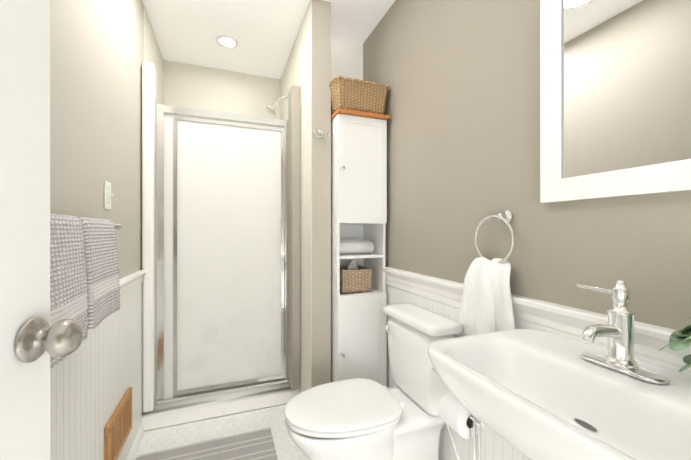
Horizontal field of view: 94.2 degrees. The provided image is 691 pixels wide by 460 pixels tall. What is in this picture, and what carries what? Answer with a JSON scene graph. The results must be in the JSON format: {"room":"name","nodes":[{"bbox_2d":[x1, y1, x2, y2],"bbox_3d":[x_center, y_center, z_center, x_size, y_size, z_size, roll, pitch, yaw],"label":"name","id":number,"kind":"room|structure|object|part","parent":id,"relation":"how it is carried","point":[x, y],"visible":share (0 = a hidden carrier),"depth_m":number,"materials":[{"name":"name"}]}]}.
{"room":"bathroom","nodes":[
{"label":"bathroom","id":0,"kind":"room"},
{"bbox_2d":[50,0,143,279],"bbox_3d":[-0.648,-0.104,0.300,0.100,2.530,5.020,0,0,-21],"label":"wall","id":1,"kind":"structure","parent":0,"point":[96,53],"depth_m":1.25,"materials":[{"name":"paint"}]},
{"bbox_2d":[0,0,49,459],"bbox_3d":[-0.446,0.141,0.173,0.035,2.022,0.762,0,0,-11],"label":"door","id":2,"kind":"structure","parent":1,"relation":"in","point":[24,199],"depth_m":0.49,"materials":[{"name":"white wood"}]},
{"bbox_2d":[14,317,83,362],"bbox_3d":[-0.465,0.170,0.514,0.072,0.069,0.070,0,0,-21],"label":"door knob","id":3,"kind":"object","parent":2,"relation":"attached to","point":[36,338],"depth_m":0.49,"materials":[{"name":"grey metal"}]},
{"bbox_2d":[50,213,121,368],"bbox_3d":[-0.750,0.122,0.877,0.118,0.325,0.790,0,0,-21],"label":"towel rail","id":4,"kind":"object","parent":1,"relation":"attached to","point":[84,281],"visible":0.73,"depth_m":0.84,"materials":[{"name":"white fabric"}]},
{"bbox_2d":[50,213,87,368],"bbox_3d":[-0.665,0.122,0.722,0.069,0.325,0.271,0,0,-21],"label":"towel","id":5,"kind":"object","parent":4,"relation":"hanging from","point":[68,270],"depth_m":0.75,"materials":[{"name":"grey fabric"}]},
{"bbox_2d":[75,216,119,329],"bbox_3d":[-0.765,0.114,0.981,0.067,0.310,0.246,0,0,-21],"label":"towel","id":6,"kind":"object","parent":4,"relation":"hanging from","point":[103,282],"depth_m":0.96,"materials":[{"name":"grey fabric"}]},
{"bbox_2d":[50,283,141,459],"bbox_3d":[-0.459,0.723,-0.042,0.010,0.875,4.045,0,0,-21],"label":"wainscot","id":7,"kind":"structure","parent":1,"relation":"attached to","point":[95,375],"depth_m":1.21,"materials":[{"name":"white wood"}]},
{"bbox_2d":[104,387,131,459],"bbox_3d":[-1.006,0.876,1.433,0.016,0.203,0.350,0,0,-21],"label":"air vent register","id":8,"kind":"object","parent":7,"relation":"attached to","point":[117,428],"visible":1,"depth_m":1.40,"materials":[{"name":"brown wood"}]},
{"bbox_2d":[104,181,113,209],"bbox_3d":[-0.974,-0.146,1.330,0.022,0.115,0.070,0,0,-21],"label":"switch plate","id":9,"kind":"object","parent":1,"relation":"attached to","point":[108,194],"visible":1,"depth_m":1.32,"materials":[{"name":"white plastic"}]},
{"bbox_2d":[120,270,146,295],"bbox_3d":[-0.449,0.261,-0.036,0.034,0.070,4.048,0,0,-21],"label":"trim","id":10,"kind":"structure","parent":1,"relation":"attached to","point":[129,282],"depth_m":1.60,"materials":[{"name":"white wood"}]},
{"bbox_2d":[127,424,143,459],"bbox_3d":[-0.453,1.136,-0.039,0.024,0.050,4.045,0,0,-21],"label":"baseboard","id":11,"kind":"structure","parent":1,"relation":"attached to","point":[135,446],"depth_m":1.71,"materials":[{"name":"white wood"}]},
{"bbox_2d":[144,5,163,104],"bbox_3d":[-1.337,-0.105,2.256,0.004,2.530,0.675,0,0,-21],"label":"wall","id":12,"kind":"structure","parent":0,"point":[153,53],"depth_m":2.23,"materials":[{"name":"paint"}]},
{"bbox_2d":[134,404,308,459],"bbox_3d":[0.055,1.190,0.569,1.605,0.060,5.020,0,0,-21],"label":"floor","id":13,"kind":"structure","parent":0,"point":[272,418],"depth_m":1.86,"materials":[{"name":"tile"}]},
{"bbox_2d":[135,427,277,459],"bbox_3d":[-0.566,1.153,1.264,0.670,0.013,1.062,0,0,-21],"label":"rug","id":14,"kind":"object","parent":13,"relation":"on","point":[255,445],"visible":0.96,"depth_m":1.68,"materials":[{"name":"grey fabric"}]},
{"bbox_2d":[142,61,299,431],"bbox_3d":[-0.875,0.085,2.352,0.923,2.150,0.807,0,0,-21],"label":"shower","id":15,"kind":"object","parent":13,"relation":"on","point":[221,267],"visible":0.96,"depth_m":2.07,"materials":[{"name":"white glass"}]},
{"bbox_3d":[-1.167,0.030,1.909,0.062,2.041,0.094,0,0,-21],"label":"post","id":16,"kind":"part","parent":15,"relation":"part of","materials":[{"name":"white plastic"}]},
{"bbox_3d":[-1.089,0.151,1.980,0.050,1.748,0.004,0,0,-21],"label":"glass","id":17,"kind":"part","parent":15,"relation":"part of","materials":[{"name":"white glass"}]},
{"bbox_3d":[-0.771,0.142,2.099,0.809,1.814,0.049,0,0,-21],"label":"frame","id":18,"kind":"part","parent":15,"relation":"part of","materials":[{"name":"silver metal"}]},
{"bbox_3d":[-0.743,0.152,2.103,0.681,1.725,0.032,0,0,-21],"label":"door frame","id":19,"kind":"part","parent":15,"relation":"part of","materials":[{"name":"silver metal"}]},
{"bbox_3d":[-0.745,0.151,2.109,0.645,1.687,0.005,0,0,-21],"label":"door glass","id":20,"kind":"part","parent":15,"relation":"part of","materials":[{"name":"white glass"}]},
{"bbox_3d":[-0.352,0.043,2.195,0.056,2.016,0.140,0,0,-21],"label":"post","id":21,"kind":"part","parent":15,"relation":"part of","materials":[{"name":"beige paint"}]},
{"bbox_2d":[331,108,390,386],"bbox_3d":[0.054,0.231,2.039,0.335,1.857,0.350,0,0,-21],"label":"tall cabinet","id":22,"kind":"object","parent":13,"relation":"on","point":[358,211],"visible":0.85,"depth_m":1.91,"materials":[{"name":"white wood"}]},
{"bbox_2d":[340,260,371,293],"bbox_3d":[0.039,0.276,2.030,0.199,0.196,0.199,0,0,-21],"label":"tissue box","id":23,"kind":"object","parent":22,"relation":"in","point":[354,278],"visible":0.88,"depth_m":1.94,"materials":[{"name":"wicker"}]},
{"bbox_2d":[340,239,373,253],"bbox_3d":[0.047,0.099,2.029,0.240,0.089,0.111,0,0,-21],"label":"rolled towel","id":24,"kind":"object","parent":22,"relation":"in","point":[359,246],"visible":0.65,"depth_m":1.99,"materials":[{"name":"white fabric"}]},
{"bbox_2d":[329,76,388,114],"bbox_3d":[0.051,-0.790,2.027,0.355,0.183,0.330,0,0,-21],"label":"basket","id":25,"kind":"object","parent":22,"relation":"on","point":[356,94],"visible":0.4,"depth_m":1.88,"materials":[{"name":"wicker"}]},
{"bbox_3d":[0.102,-0.361,1.907,0.311,0.624,0.017,0,0,-21],"label":"door","id":26,"kind":"part","parent":22,"relation":"part of","materials":[{"name":"white wood"}]},
{"bbox_3d":[0.102,0.747,1.907,0.311,0.736,0.018,0,0,-21],"label":"door","id":27,"kind":"part","parent":22,"relation":"part of","materials":[{"name":"white wood"}]},
{"bbox_2d":[284,303,462,459],"bbox_3d":[0.104,0.769,1.377,0.717,0.782,0.496,0,0,-21],"label":"toilet","id":28,"kind":"object","parent":13,"relation":"on","point":[358,419],"visible":1,"depth_m":1.33,"materials":[{"name":"white ceramic"}]},
{"bbox_3d":[0.014,0.961,1.371,0.540,0.398,0.368,0,0,-21],"label":"bowl","id":29,"kind":"part","parent":28,"relation":"part of","materials":[{"name":"white ceramic"}]},
{"bbox_3d":[-0.018,0.750,1.359,0.472,0.019,0.372,0,0,-21],"label":"seat","id":30,"kind":"part","parent":28,"relation":"part of","materials":[{"name":"white plastic"}]},
{"bbox_3d":[-0.018,0.725,1.359,0.480,0.024,0.380,0,0,-21],"label":"seat lid","id":31,"kind":"part","parent":28,"relation":"part of","materials":[{"name":"white plastic"}]},
{"bbox_3d":[0.209,0.487,1.593,0.022,0.031,0.069,0,0,-21],"label":"lever","id":32,"kind":"part","parent":28,"relation":"part of","materials":[{"name":"silver metal"}]},
{"bbox_3d":[0.342,0.600,1.496,0.158,0.350,0.420,0,0,-21],"label":"tank","id":33,"kind":"part","parent":28,"relation":"part of","materials":[{"name":"white ceramic"}]},
{"bbox_3d":[0.342,0.401,1.496,0.182,0.046,0.444,0,0,-21],"label":"tank lid","id":34,"kind":"part","parent":28,"relation":"part of","materials":[{"name":"white ceramic"}]},
{"bbox_2d":[432,368,483,459],"bbox_3d":[0.390,0.824,1.073,0.174,0.672,0.189,0,0,-21],"label":"toilet paper stand","id":35,"kind":"object","parent":13,"relation":"on","point":[458,417],"visible":0.65,"depth_m":1.03,"materials":[{"name":"white paper"}]},
{"bbox_2d":[164,60,279,127],"bbox_3d":[-0.985,-0.106,2.804,1.052,2.530,0.100,0,0,-21],"label":"wall","id":36,"kind":"structure","parent":0,"point":[202,88],"depth_m":2.72,"materials":[{"name":"paint"}]},
{"bbox_2d":[142,0,394,78],"bbox_3d":[0.055,-1.400,0.567,1.605,0.060,5.020,0,0,-21],"label":"ceiling","id":37,"kind":"structure","parent":0,"point":[263,33],"depth_m":2.16,"materials":[{"name":"paint"}]},
{"bbox_2d":[216,35,237,47],"bbox_3d":[-0.856,-1.366,2.325,0.154,0.008,0.154,0,0,-21],"label":"recessed light","id":38,"kind":"object","parent":37,"relation":"in","point":[228,37],"depth_m":2.31,"materials":[{"name":"white glass"}]},
{"bbox_3d":[-0.856,-1.365,2.325,0.112,0.002,0.112,0,0,-21],"label":"alcove ceiling light lens","id":39,"kind":"part","parent":38,"relation":"part of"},
{"bbox_2d":[280,0,311,392],"bbox_3d":[-0.393,-0.105,2.394,0.004,2.530,1.088,0,0,-21],"label":"wall","id":40,"kind":"structure","parent":0,"point":[297,71],"depth_m":2.04,"materials":[{"name":"paint"}]},
{"bbox_2d":[266,96,287,114],"bbox_3d":[-0.493,-0.943,2.381,0.191,0.174,0.086,0,0,-21],"label":"shower head","id":41,"kind":"object","parent":40,"relation":"attached to","point":[271,109],"visible":0.75,"depth_m":2.36},
{"bbox_2d":[312,0,330,386],"bbox_3d":[-0.336,-0.105,2.415,0.117,2.530,1.090,0,0,-21],"label":"wall","id":42,"kind":"structure","parent":0,"point":[321,199],"depth_m":1.91,"materials":[{"name":"paint"}]},
{"bbox_2d":[313,128,329,138],"bbox_3d":[-0.141,-0.571,1.881,0.106,0.069,0.045,0,0,-21],"label":"robe hook","id":43,"kind":"object","parent":42,"relation":"attached to","point":[320,134],"visible":0.96,"depth_m":1.88,"materials":[{"name":"silver metal"}]},
{"bbox_2d":[331,37,362,80],"bbox_3d":[-0.054,-0.105,2.335,0.353,2.530,0.100,0,0,-21],"label":"wall","id":44,"kind":"structure","parent":0,"point":[346,58],"depth_m":2.30,"materials":[{"name":"paint"}]},
{"bbox_2d":[363,0,690,329],"bbox_3d":[0.895,-0.105,0.476,0.100,2.530,4.250,0,0,-21],"label":"wall","id":45,"kind":"structure","parent":0,"point":[461,78],"depth_m":1.22,"materials":[{"name":"beige paint"}]},
{"bbox_2d":[385,285,530,459],"bbox_3d":[0.844,0.738,0.457,0.010,0.845,4.050,0,0,-21],"label":"wainscot","id":46,"kind":"structure","parent":45,"relation":"attached to","point":[494,446],"depth_m":1.40,"materials":[{"name":"white wood"}]},
{"bbox_2d":[428,280,690,459],"bbox_3d":[0.524,0.435,0.650,0.448,0.650,0.688,0,0,-21],"label":"wall-mounted sink","id":47,"kind":"object","parent":46,"relation":"attached to","point":[533,394],"visible":1,"depth_m":0.69,"materials":[{"name":"white ceramic"}]},
{"bbox_2d":[576,280,669,383],"bbox_3d":[0.575,0.209,0.712,0.156,0.198,0.175,0,0,-21],"label":"faucet","id":48,"kind":"object","parent":47,"relation":"on","point":[619,366],"depth_m":0.71,"materials":[{"name":"silver metal"}]},
{"bbox_2d":[659,317,690,371],"bbox_3d":[0.713,0.181,0.544,0.150,0.246,0.282,0,0,-21],"label":"potted plant","id":49,"kind":"object","parent":47,"relation":"on","point":[680,339],"visible":0.98,"depth_m":0.64,"materials":[{"name":"green plant"}]},
{"bbox_2d":[459,210,514,333],"bbox_3d":[0.523,0.156,1.182,0.092,0.466,0.261,0,0,-21],"label":"towel ring","id":50,"kind":"object","parent":45,"relation":"attached to","point":[486,304],"visible":1,"depth_m":1.14,"materials":[{"name":"white fabric"}]},
{"bbox_2d":[459,257,495,333],"bbox_3d":[0.497,0.242,1.212,0.067,0.295,0.197,0,0,-21],"label":"towel","id":51,"kind":"object","parent":50,"relation":"hanging from","point":[478,302],"depth_m":1.17,"materials":[{"name":"white fabric"}]},
{"bbox_2d":[491,258,514,330],"bbox_3d":[0.543,0.233,1.149,0.076,0.276,0.193,0,0,-21],"label":"towel","id":52,"kind":"object","parent":50,"relation":"hanging from","point":[502,314],"depth_m":1.12,"materials":[{"name":"white fabric"}]},
{"bbox_2d":[383,266,690,374],"bbox_3d":[0.830,0.279,0.451,0.040,0.112,4.050,0,0,-21],"label":"trim","id":53,"kind":"structure","parent":45,"relation":"attached to","point":[650,341],"depth_m":0.96,"materials":[{"name":"white wood"}]},
{"bbox_2d":[540,0,690,202],"bbox_3d":[0.764,-0.564,0.649,0.022,0.951,0.787,0,0,-21],"label":"mirror","id":54,"kind":"object","parent":45,"relation":"attached to","point":[615,98],"visible":0.97,"depth_m":0.83,"materials":[{"name":"white"}]}
]}

